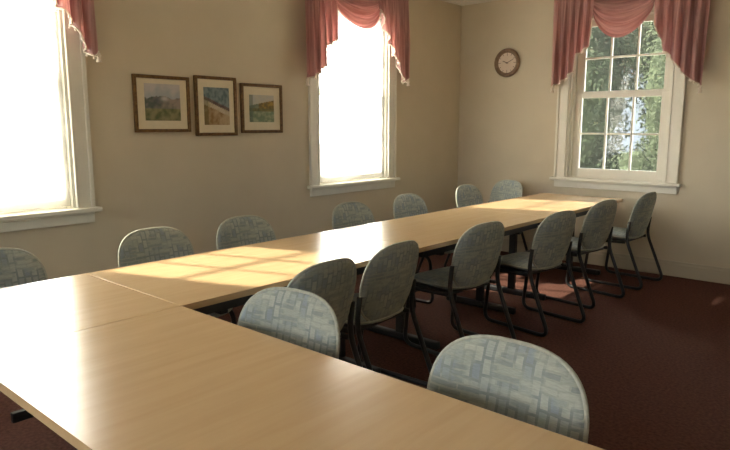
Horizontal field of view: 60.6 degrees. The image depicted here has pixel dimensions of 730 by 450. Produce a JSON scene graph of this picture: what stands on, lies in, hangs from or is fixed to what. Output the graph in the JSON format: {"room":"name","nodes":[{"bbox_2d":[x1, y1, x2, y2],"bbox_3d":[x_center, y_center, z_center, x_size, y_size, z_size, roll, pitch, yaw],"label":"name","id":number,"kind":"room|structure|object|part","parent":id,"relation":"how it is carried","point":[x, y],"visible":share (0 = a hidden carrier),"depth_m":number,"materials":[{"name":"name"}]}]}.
{"room":"meeting room","nodes":[
{"label":"meeting room","id":0,"kind":"room"},
{"bbox_2d":[0,0,461,279],"bbox_3d":[-1.938,-0.692,4.207,0.200,2.930,9.420,8,12,41],"label":"wall","id":1,"kind":"structure","parent":0,"point":[189,183],"depth_m":4.96,"materials":[{"name":"beige paint"}]},
{"bbox_2d":[0,0,101,232],"bbox_3d":[-2.319,-0.886,3.713,0.295,1.877,1.304,8,12,41],"label":"window","id":2,"kind":"structure","parent":1,"relation":"in","point":[64,74],"depth_m":4.05,"materials":[{"name":"beige paint"}]},
{"bbox_3d":[-2.355,-1.271,3.684,0.035,0.776,0.950,8,12,41],"label":"sash","id":3,"kind":"part","parent":2,"relation":"part of","materials":[{"name":"beige paint"}]},
{"bbox_3d":[-2.327,-0.502,3.781,0.035,0.862,0.950,8,12,41],"label":"sash","id":4,"kind":"part","parent":2,"relation":"part of","materials":[{"name":"white glass"}]},
{"bbox_3d":[-2.281,-0.857,3.683,0.003,1.594,0.964,8,12,41],"label":"storm pane","id":5,"kind":"part","parent":2,"relation":"part of","materials":[{"name":"clear glass"}]},
{"bbox_3d":[-2.256,-0.039,3.790,0.125,0.030,1.304,8,12,41],"label":"sill","id":6,"kind":"part","parent":2,"relation":"part of","materials":[{"name":"beige paint"}]},
{"bbox_3d":[-2.242,-0.927,3.638,0.040,1.772,1.258,8,12,41],"label":"casing","id":7,"kind":"part","parent":2,"relation":"part of","materials":[{"name":"beige paint"}]},
{"bbox_2d":[54,0,101,61],"bbox_3d":[-2.205,-1.386,3.516,0.158,0.944,1.396,8,12,41],"label":"swag valance","id":8,"kind":"object","parent":1,"relation":"attached to","point":[81,13],"visible":1,"depth_m":3.97,"materials":[{"name":"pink fabric"}]},
{"bbox_2d":[131,74,190,132],"bbox_3d":[-1.471,-0.879,4.539,0.025,0.405,0.450,8,12,41],"label":"framed picture","id":9,"kind":"object","parent":1,"relation":"attached to","point":[161,103],"visible":1,"depth_m":4.53,"materials":[{"name":"beige paper"}]},
{"bbox_2d":[144,83,180,120],"bbox_3d":[-1.469,-0.891,4.539,0.001,0.262,0.287,8,12,41],"label":"print","id":10,"kind":"object","parent":9,"relation":"attached to","point":[162,101],"depth_m":4.54},
{"bbox_2d":[193,75,237,135],"bbox_3d":[-1.163,-0.928,4.884,0.025,0.455,0.385,8,12,41],"label":"framed picture","id":11,"kind":"object","parent":1,"relation":"attached to","point":[215,98],"visible":1,"depth_m":4.88,"materials":[{"name":"beige paper"}]},
{"bbox_2d":[203,87,229,124],"bbox_3d":[-1.160,-0.929,4.887,0.001,0.287,0.237,8,12,41],"label":"print","id":12,"kind":"object","parent":11,"relation":"attached to","point":[216,100],"depth_m":4.88},
{"bbox_2d":[240,83,282,132],"bbox_3d":[-0.861,-0.973,5.222,0.025,0.400,0.435,8,12,41],"label":"framed picture","id":13,"kind":"object","parent":1,"relation":"attached to","point":[261,105],"visible":1,"depth_m":5.21,"materials":[{"name":"beige paper"}]},
{"bbox_2d":[249,95,273,121],"bbox_3d":[-0.863,-0.973,5.221,0.001,0.222,0.262,8,12,41],"label":"print","id":14,"kind":"object","parent":13,"relation":"attached to","point":[261,107],"depth_m":5.22},
{"bbox_2d":[307,10,399,196],"bbox_3d":[-0.163,-1.268,6.121,0.295,1.877,1.304,8,12,41],"label":"window","id":15,"kind":"structure","parent":1,"relation":"in","point":[373,70],"depth_m":6.23,"materials":[{"name":"beige paint"}]},
{"bbox_3d":[-0.199,-1.653,6.093,0.035,0.776,0.950,8,12,41],"label":"sash","id":16,"kind":"part","parent":15,"relation":"part of","materials":[{"name":"beige paint"}]},
{"bbox_3d":[-0.171,-0.884,6.190,0.035,0.862,0.950,8,12,41],"label":"sash","id":17,"kind":"part","parent":15,"relation":"part of","materials":[{"name":"beige paint"}]},
{"bbox_3d":[-0.125,-1.239,6.092,0.003,1.594,0.964,8,12,41],"label":"storm pane","id":18,"kind":"part","parent":15,"relation":"part of","materials":[{"name":"clear glass"}]},
{"bbox_3d":[-0.099,-0.421,6.199,0.125,0.030,1.304,8,12,41],"label":"sill","id":19,"kind":"part","parent":15,"relation":"part of","materials":[{"name":"beige paint"}]},
{"bbox_2d":[305,0,409,85],"bbox_3d":[-0.052,-1.768,5.921,0.158,0.944,1.445,8,12,41],"label":"swag valance","id":20,"kind":"object","parent":1,"relation":"attached to","point":[321,15],"visible":1,"depth_m":5.80,"materials":[{"name":"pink fabric"}]},
{"bbox_2d":[441,0,462,5],"bbox_3d":[-1.829,-2.070,3.890,0.092,0.110,9.020,8,12,41],"label":"trim","id":21,"kind":"structure","parent":1,"relation":"attached to","point":[457,2],"depth_m":7.13,"materials":[{"name":"beige paint"}]},
{"bbox_2d":[0,251,729,449],"bbox_3d":[0.562,1.175,2.264,6.876,0.150,9.420,8,12,41],"label":"floor","id":22,"kind":"structure","parent":0,"point":[651,363],"depth_m":4.11,"materials":[{"name":"red carpet"}]},
{"bbox_2d":[0,248,47,287],"bbox_3d":[-1.637,0.565,2.906,0.608,0.859,0.504,8,12,41],"label":"chair","id":23,"kind":"object","parent":22,"relation":"on","point":[17,266],"visible":0.16,"depth_m":3.06,"materials":[{"name":"fabric"}]},
{"bbox_2d":[0,274,179,422],"bbox_3d":[-1.282,0.685,2.515,0.826,0.740,0.744,8,12,41],"label":"conference table","id":24,"kind":"object","parent":22,"relation":"on","point":[36,311],"visible":0.5,"depth_m":2.45,"materials":[{"name":"brown wood"}]},
{"bbox_2d":[118,227,236,324],"bbox_3d":[-1.070,0.464,3.539,0.608,0.859,0.504,8,12,41],"label":"chair","id":25,"kind":"object","parent":22,"relation":"on","point":[152,244],"visible":0.19,"depth_m":3.60,"materials":[{"name":"fabric"}]},
{"bbox_3d":[-1.208,0.235,3.626,0.123,0.420,0.468,8,12,41],"label":"backrest","id":26,"kind":"part","parent":25,"relation":"part of","materials":[{"name":"fabric"}]},
{"bbox_3d":[-0.931,0.560,3.751,0.559,0.604,0.028,8,12,41],"label":"frame","id":27,"kind":"part","parent":25,"relation":"part of","materials":[{"name":"black metal"}]},
{"bbox_2d":[216,215,275,249],"bbox_3d":[-0.643,0.389,4.016,0.608,0.859,0.504,8,12,41],"label":"chair","id":28,"kind":"object","parent":22,"relation":"on","point":[236,231],"visible":0.17,"depth_m":4.08,"materials":[{"name":"fabric"}]},
{"bbox_2d":[86,231,424,372],"bbox_3d":[-0.495,0.545,3.395,0.826,0.740,1.626,8,12,41],"label":"conference table","id":29,"kind":"object","parent":22,"relation":"on","point":[218,281],"visible":0.49,"depth_m":3.08,"materials":[{"name":"brown wood"}]},
{"bbox_2d":[237,287,339,358],"bbox_3d":[-0.379,0.686,2.138,0.504,0.859,0.608,6,11,34],"label":"chair","id":30,"kind":"object","parent":22,"relation":"on","point":[302,318],"visible":0.17,"depth_m":2.23,"materials":[{"name":"fabric"}]},
{"bbox_2d":[0,306,604,449],"bbox_3d":[-0.286,0.823,1.645,1.826,0.740,0.744,8,12,41],"label":"conference table","id":31,"kind":"object","parent":22,"relation":"on","point":[177,378],"visible":1,"depth_m":1.62,"materials":[{"name":"brown wood"}]},
{"bbox_2d":[287,258,362,366],"bbox_3d":[-0.330,0.555,2.967,0.608,0.859,0.504,8,12,40],"label":"chair","id":32,"kind":"object","parent":22,"relation":"on","point":[334,280],"visible":0.19,"depth_m":2.81,"materials":[{"name":"fabric"}]},
{"bbox_3d":[-0.190,0.363,2.816,0.123,0.420,0.468,8,12,40],"label":"backrest","id":33,"kind":"part","parent":32,"relation":"part of","materials":[{"name":"fabric"}]},
{"bbox_3d":[-0.158,0.655,3.151,0.559,0.604,0.028,8,12,40],"label":"frame","id":34,"kind":"part","parent":32,"relation":"part of","materials":[{"name":"black metal"}]},
{"bbox_2d":[332,202,415,307],"bbox_3d":[0.043,0.270,4.768,0.608,0.859,0.504,8,12,41],"label":"chair","id":35,"kind":"object","parent":22,"relation":"on","point":[347,214],"visible":0.19,"depth_m":4.83,"materials":[{"name":"fabric"}]},
{"bbox_3d":[-0.094,0.040,4.855,0.123,0.420,0.468,8,12,41],"label":"backrest","id":36,"kind":"part","parent":35,"relation":"part of","materials":[{"name":"fabric"}]},
{"bbox_2d":[340,240,431,386],"bbox_3d":[0.004,0.486,3.400,0.608,0.859,0.504,7,11,38],"label":"chair","id":37,"kind":"object","parent":22,"relation":"on","point":[387,281],"visible":0.74,"depth_m":3.20,"materials":[{"name":"fabric"}]},
{"bbox_3d":[-0.126,0.644,3.221,0.559,0.604,0.028,7,11,38],"label":"frame","id":38,"kind":"part","parent":37,"relation":"part of","materials":[{"name":"black metal"}]},
{"bbox_3d":[-0.054,0.462,3.442,0.450,0.071,0.444,7,11,38],"label":"seat","id":39,"kind":"part","parent":37,"relation":"part of","materials":[{"name":"fabric"}]},
{"bbox_3d":[0.147,0.294,3.253,0.123,0.420,0.468,7,11,38],"label":"backrest","id":40,"kind":"part","parent":37,"relation":"part of","materials":[{"name":"fabric"}]},
{"bbox_3d":[0.172,0.586,3.588,0.559,0.604,0.028,7,11,38],"label":"frame","id":41,"kind":"part","parent":37,"relation":"part of","materials":[{"name":"black metal"}]},
{"bbox_2d":[393,193,460,303],"bbox_3d":[0.528,0.177,5.354,0.608,0.859,0.504,8,12,41],"label":"chair","id":42,"kind":"object","parent":22,"relation":"on","point":[404,205],"visible":0.26,"depth_m":5.40,"materials":[{"name":"fabric"}]},
{"bbox_3d":[0.390,-0.053,5.441,0.123,0.420,0.468,8,12,41],"label":"backrest","id":43,"kind":"part","parent":42,"relation":"part of","materials":[{"name":"fabric"}]},
{"bbox_3d":[0.352,0.328,5.213,0.559,0.604,0.028,8,12,41],"label":"frame","id":44,"kind":"part","parent":42,"relation":"part of","materials":[{"name":"black metal"}]},
{"bbox_3d":[0.667,0.272,5.566,0.559,0.604,0.028,8,12,41],"label":"frame","id":45,"kind":"part","parent":42,"relation":"part of","materials":[{"name":"black metal"}]},
{"bbox_2d":[328,208,545,349],"bbox_3d":[0.585,0.354,4.601,0.826,0.740,1.626,8,12,41],"label":"conference table","id":46,"kind":"object","parent":22,"relation":"on","point":[439,232],"visible":0.54,"depth_m":4.40,"materials":[{"name":"brown wood"}]},
{"bbox_2d":[403,221,515,355],"bbox_3d":[0.607,0.378,4.087,0.504,0.859,0.608,-8,12,-41],"label":"chair","id":47,"kind":"object","parent":22,"relation":"on","point":[476,255],"visible":0.94,"depth_m":3.91,"materials":[{"name":"fabric"}]},
{"bbox_3d":[0.445,0.531,3.933,0.028,0.604,0.559,-8,12,-41],"label":"frame","id":48,"kind":"part","parent":47,"relation":"part of","materials":[{"name":"black metal"}]},
{"bbox_3d":[0.558,0.351,4.139,0.444,0.071,0.450,-8,12,-41],"label":"seat","id":49,"kind":"part","parent":47,"relation":"part of","materials":[{"name":"fabric"}]},
{"bbox_3d":[0.729,0.189,3.918,0.468,0.420,0.123,-8,12,-41],"label":"backrest","id":50,"kind":"part","parent":47,"relation":"part of","materials":[{"name":"fabric"}]},
{"bbox_3d":[0.801,0.481,4.245,0.028,0.604,0.559,-8,12,-41],"label":"frame","id":51,"kind":"part","parent":47,"relation":"part of","materials":[{"name":"black metal"}]},
{"bbox_2d":[444,184,492,274],"bbox_3d":[1.182,0.040,6.219,0.608,0.859,0.504,8,12,41],"label":"chair","id":52,"kind":"object","parent":22,"relation":"on","point":[466,194],"visible":0.15,"depth_m":6.28,"materials":[{"name":"fabric"}]},
{"bbox_3d":[1.006,0.191,6.079,0.559,0.604,0.028,8,12,41],"label":"frame","id":53,"kind":"part","parent":52,"relation":"part of","materials":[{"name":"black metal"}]},
{"bbox_3d":[1.044,-0.190,6.306,0.123,0.420,0.468,8,12,41],"label":"backrest","id":54,"kind":"part","parent":52,"relation":"part of","materials":[{"name":"fabric"}]},
{"bbox_2d":[427,334,588,442],"bbox_3d":[0.265,0.769,1.616,0.504,0.859,0.608,7,12,39],"label":"chair","id":55,"kind":"object","parent":22,"relation":"on","point":[529,383],"visible":0.71,"depth_m":1.69,"materials":[{"name":"fabric"}]},
{"bbox_2d":[488,180,527,250],"bbox_3d":[1.403,-0.053,6.800,0.608,0.859,0.504,-5,11,-31],"label":"chair","id":56,"kind":"object","parent":22,"relation":"on","point":[503,189],"visible":0.23,"depth_m":6.85,"materials":[{"name":"fabric"}]},
{"bbox_3d":[1.560,-0.278,6.861,0.123,0.420,0.468,-5,11,-31],"label":"backrest","id":57,"kind":"part","parent":56,"relation":"part of","materials":[{"name":"fabric"}]},
{"bbox_3d":[1.548,0.103,6.632,0.559,0.604,0.028,-5,11,-31],"label":"frame","id":58,"kind":"part","parent":56,"relation":"part of","materials":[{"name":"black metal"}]},
{"bbox_2d":[483,210,585,336],"bbox_3d":[1.238,0.297,4.597,0.504,0.859,0.608,-7,12,-39],"label":"chair","id":59,"kind":"object","parent":22,"relation":"on","point":[552,241],"visible":0.95,"depth_m":4.42,"materials":[{"name":"fabric"}]},
{"bbox_3d":[1.072,0.449,4.448,0.028,0.604,0.559,-7,12,-39],"label":"frame","id":60,"kind":"part","parent":59,"relation":"part of","materials":[{"name":"black metal"}]},
{"bbox_3d":[1.191,0.270,4.650,0.444,0.071,0.450,-7,12,-39],"label":"seat","id":61,"kind":"part","parent":59,"relation":"part of","materials":[{"name":"fabric"}]},
{"bbox_3d":[1.437,0.401,4.750,0.028,0.604,0.559,-7,12,-39],"label":"frame","id":62,"kind":"part","parent":59,"relation":"part of","materials":[{"name":"black metal"}]},
{"bbox_3d":[1.356,0.108,4.425,0.468,0.420,0.123,-7,12,-39],"label":"backrest","id":63,"kind":"part","parent":59,"relation":"part of","materials":[{"name":"fabric"}]},
{"bbox_2d":[460,193,622,299],"bbox_3d":[1.665,0.163,5.807,0.826,0.740,1.626,8,12,41],"label":"conference table","id":64,"kind":"object","parent":22,"relation":"on","point":[542,204],"visible":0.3,"depth_m":5.54,"materials":[{"name":"brown wood"}]},
{"bbox_2d":[535,199,624,308],"bbox_3d":[1.805,0.192,5.260,0.504,0.859,0.608,-8,12,-40],"label":"chair","id":65,"kind":"object","parent":22,"relation":"on","point":[597,227],"visible":0.75,"depth_m":5.06,"materials":[{"name":"fabric"}]},
{"bbox_3d":[1.640,0.344,5.109,0.028,0.604,0.559,-8,12,-40],"label":"frame","id":66,"kind":"part","parent":65,"relation":"part of","materials":[{"name":"black metal"}]},
{"bbox_3d":[1.757,0.165,5.313,0.444,0.071,0.450,-8,12,-40],"label":"seat","id":67,"kind":"part","parent":65,"relation":"part of","materials":[{"name":"fabric"}]},
{"bbox_3d":[2.002,0.296,5.415,0.028,0.604,0.559,-8,12,-40],"label":"frame","id":68,"kind":"part","parent":65,"relation":"part of","materials":[{"name":"black metal"}]},
{"bbox_3d":[1.924,0.003,5.089,0.468,0.420,0.123,-8,12,-40],"label":"backrest","id":69,"kind":"part","parent":65,"relation":"part of","materials":[{"name":"fabric"}]},
{"bbox_2d":[583,192,662,289],"bbox_3d":[2.403,0.102,5.826,0.608,0.859,0.504,9,13,44],"label":"chair","id":70,"kind":"object","parent":22,"relation":"on","point":[640,218],"visible":0.74,"depth_m":5.64,"materials":[{"name":"fabric"}]},
{"bbox_3d":[2.252,0.257,5.663,0.559,0.604,0.028,9,13,44],"label":"frame","id":71,"kind":"part","parent":70,"relation":"part of","materials":[{"name":"black metal"}]},
{"bbox_3d":[2.351,0.076,5.875,0.450,0.071,0.444,9,13,44],"label":"seat","id":72,"kind":"part","parent":70,"relation":"part of","materials":[{"name":"fabric"}]},
{"bbox_3d":[2.589,0.204,5.996,0.559,0.604,0.028,9,13,44],"label":"frame","id":73,"kind":"part","parent":70,"relation":"part of","materials":[{"name":"black metal"}]},
{"bbox_3d":[2.533,-0.088,5.665,0.123,0.420,0.468,9,13,44],"label":"backrest","id":74,"kind":"part","parent":70,"relation":"part of","materials":[{"name":"fabric"}]},
{"bbox_2d":[457,0,729,268],"bbox_3d":[3.616,-0.887,5.434,6.476,2.930,0.200,8,12,41],"label":"wall","id":75,"kind":"structure","parent":0,"point":[507,125],"depth_m":6.71,"materials":[{"name":"beige paint"}]},
{"bbox_2d":[462,0,497,5],"bbox_3d":[3.519,-2.262,5.105,6.476,0.110,0.092,8,12,41],"label":"trim","id":76,"kind":"structure","parent":75,"relation":"attached to","point":[465,2],"depth_m":7.13,"materials":[{"name":"beige paint"}]},
{"bbox_2d":[494,48,519,76],"bbox_3d":[1.579,-1.804,6.945,0.312,0.312,0.044,8,12,41],"label":"wall clock","id":77,"kind":"object","parent":75,"relation":"attached to","point":[507,61],"visible":1,"depth_m":6.94,"materials":[{"name":"brown wood"}]},
{"bbox_2d":[501,239,729,284],"bbox_3d":[3.544,0.501,5.571,6.440,0.146,0.018,8,12,41],"label":"baseboard","id":78,"kind":"structure","parent":75,"relation":"attached to","point":[669,268],"depth_m":6.15,"materials":[{"name":"beige paint"}]},
{"bbox_2d":[549,2,685,193],"bbox_3d":[2.571,-1.293,6.282,1.304,1.877,0.295,8,12,41],"label":"window","id":79,"kind":"structure","parent":75,"relation":"in","point":[571,93],"depth_m":6.32,"materials":[{"name":"beige paint"}]},
{"bbox_3d":[2.514,-0.445,6.352,1.304,0.030,0.125,8,12,41],"label":"sill","id":80,"kind":"part","parent":79,"relation":"part of","materials":[{"name":"beige paint"}]},
{"bbox_3d":[2.578,-0.910,6.351,0.950,0.862,0.035,8,12,41],"label":"sash","id":81,"kind":"part","parent":79,"relation":"part of","materials":[{"name":"beige paint"}]},
{"bbox_3d":[2.603,-1.679,6.257,0.950,0.776,0.035,8,12,41],"label":"sash","id":82,"kind":"part","parent":79,"relation":"part of","materials":[{"name":"beige paint"}]},
{"bbox_2d":[550,0,710,92],"bbox_3d":[2.510,-1.760,6.043,1.475,0.997,0.158,8,12,41],"label":"swag valance","id":83,"kind":"object","parent":75,"relation":"attached to","point":[681,26],"visible":1,"depth_m":5.94,"materials":[{"name":"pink fabric"}]},
{"label":"outside","id":84,"kind":"structure","parent":0,"visible":0},
{"bbox_2d":[0,141,351,196],"bbox_3d":[0.000,2.064,0.327,120.000,0.100,120.000,8,12,41],"label":"ground","id":85,"kind":"structure","parent":84,"point":[31,169],"depth_m":31.85,"materials":[{"name":"white"}]},
{"bbox_2d":[580,27,638,169],"bbox_3d":[4.582,-2.912,13.560,2.531,5.746,2.142,6,11,34],"label":"tree","id":86,"kind":"object","parent":85,"relation":"on","point":[597,70],"visible":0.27,"depth_m":12.84,"materials":[{"name":"green plant"}]},
{"bbox_2d":[594,144,650,170],"bbox_3d":[8.946,-1.441,17.686,6.773,1.859,1.950,8,12,41],"label":"hedge","id":87,"kind":"object","parent":85,"relation":"on","point":[623,165],"visible":0.07,"depth_m":18.11,"materials":[{"name":"green plant"}]},
{"bbox_2d":[602,69,648,158],"bbox_3d":[11.440,-4.677,21.453,7.100,6.600,6.800,8,12,41],"label":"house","id":88,"kind":"structure","parent":85,"relation":"on","point":[636,126],"depth_m":20.13,"materials":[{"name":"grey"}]},
{"bbox_2d":[619,21,657,103],"bbox_3d":[7.297,-4.300,14.679,6.142,7.981,2.819,7,12,39],"label":"tree","id":89,"kind":"object","parent":85,"relation":"on","point":[644,30],"visible":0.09,"depth_m":14.60,"materials":[{"name":"green plant"}]},
{"bbox_2d":[635,21,665,170],"bbox_3d":[6.049,-2.568,12.014,1.720,5.480,1.540,-6,11,-32],"label":"tree","id":90,"kind":"object","parent":85,"relation":"on","point":[655,74],"visible":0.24,"depth_m":11.91,"materials":[{"name":"green plant"}]}
]}

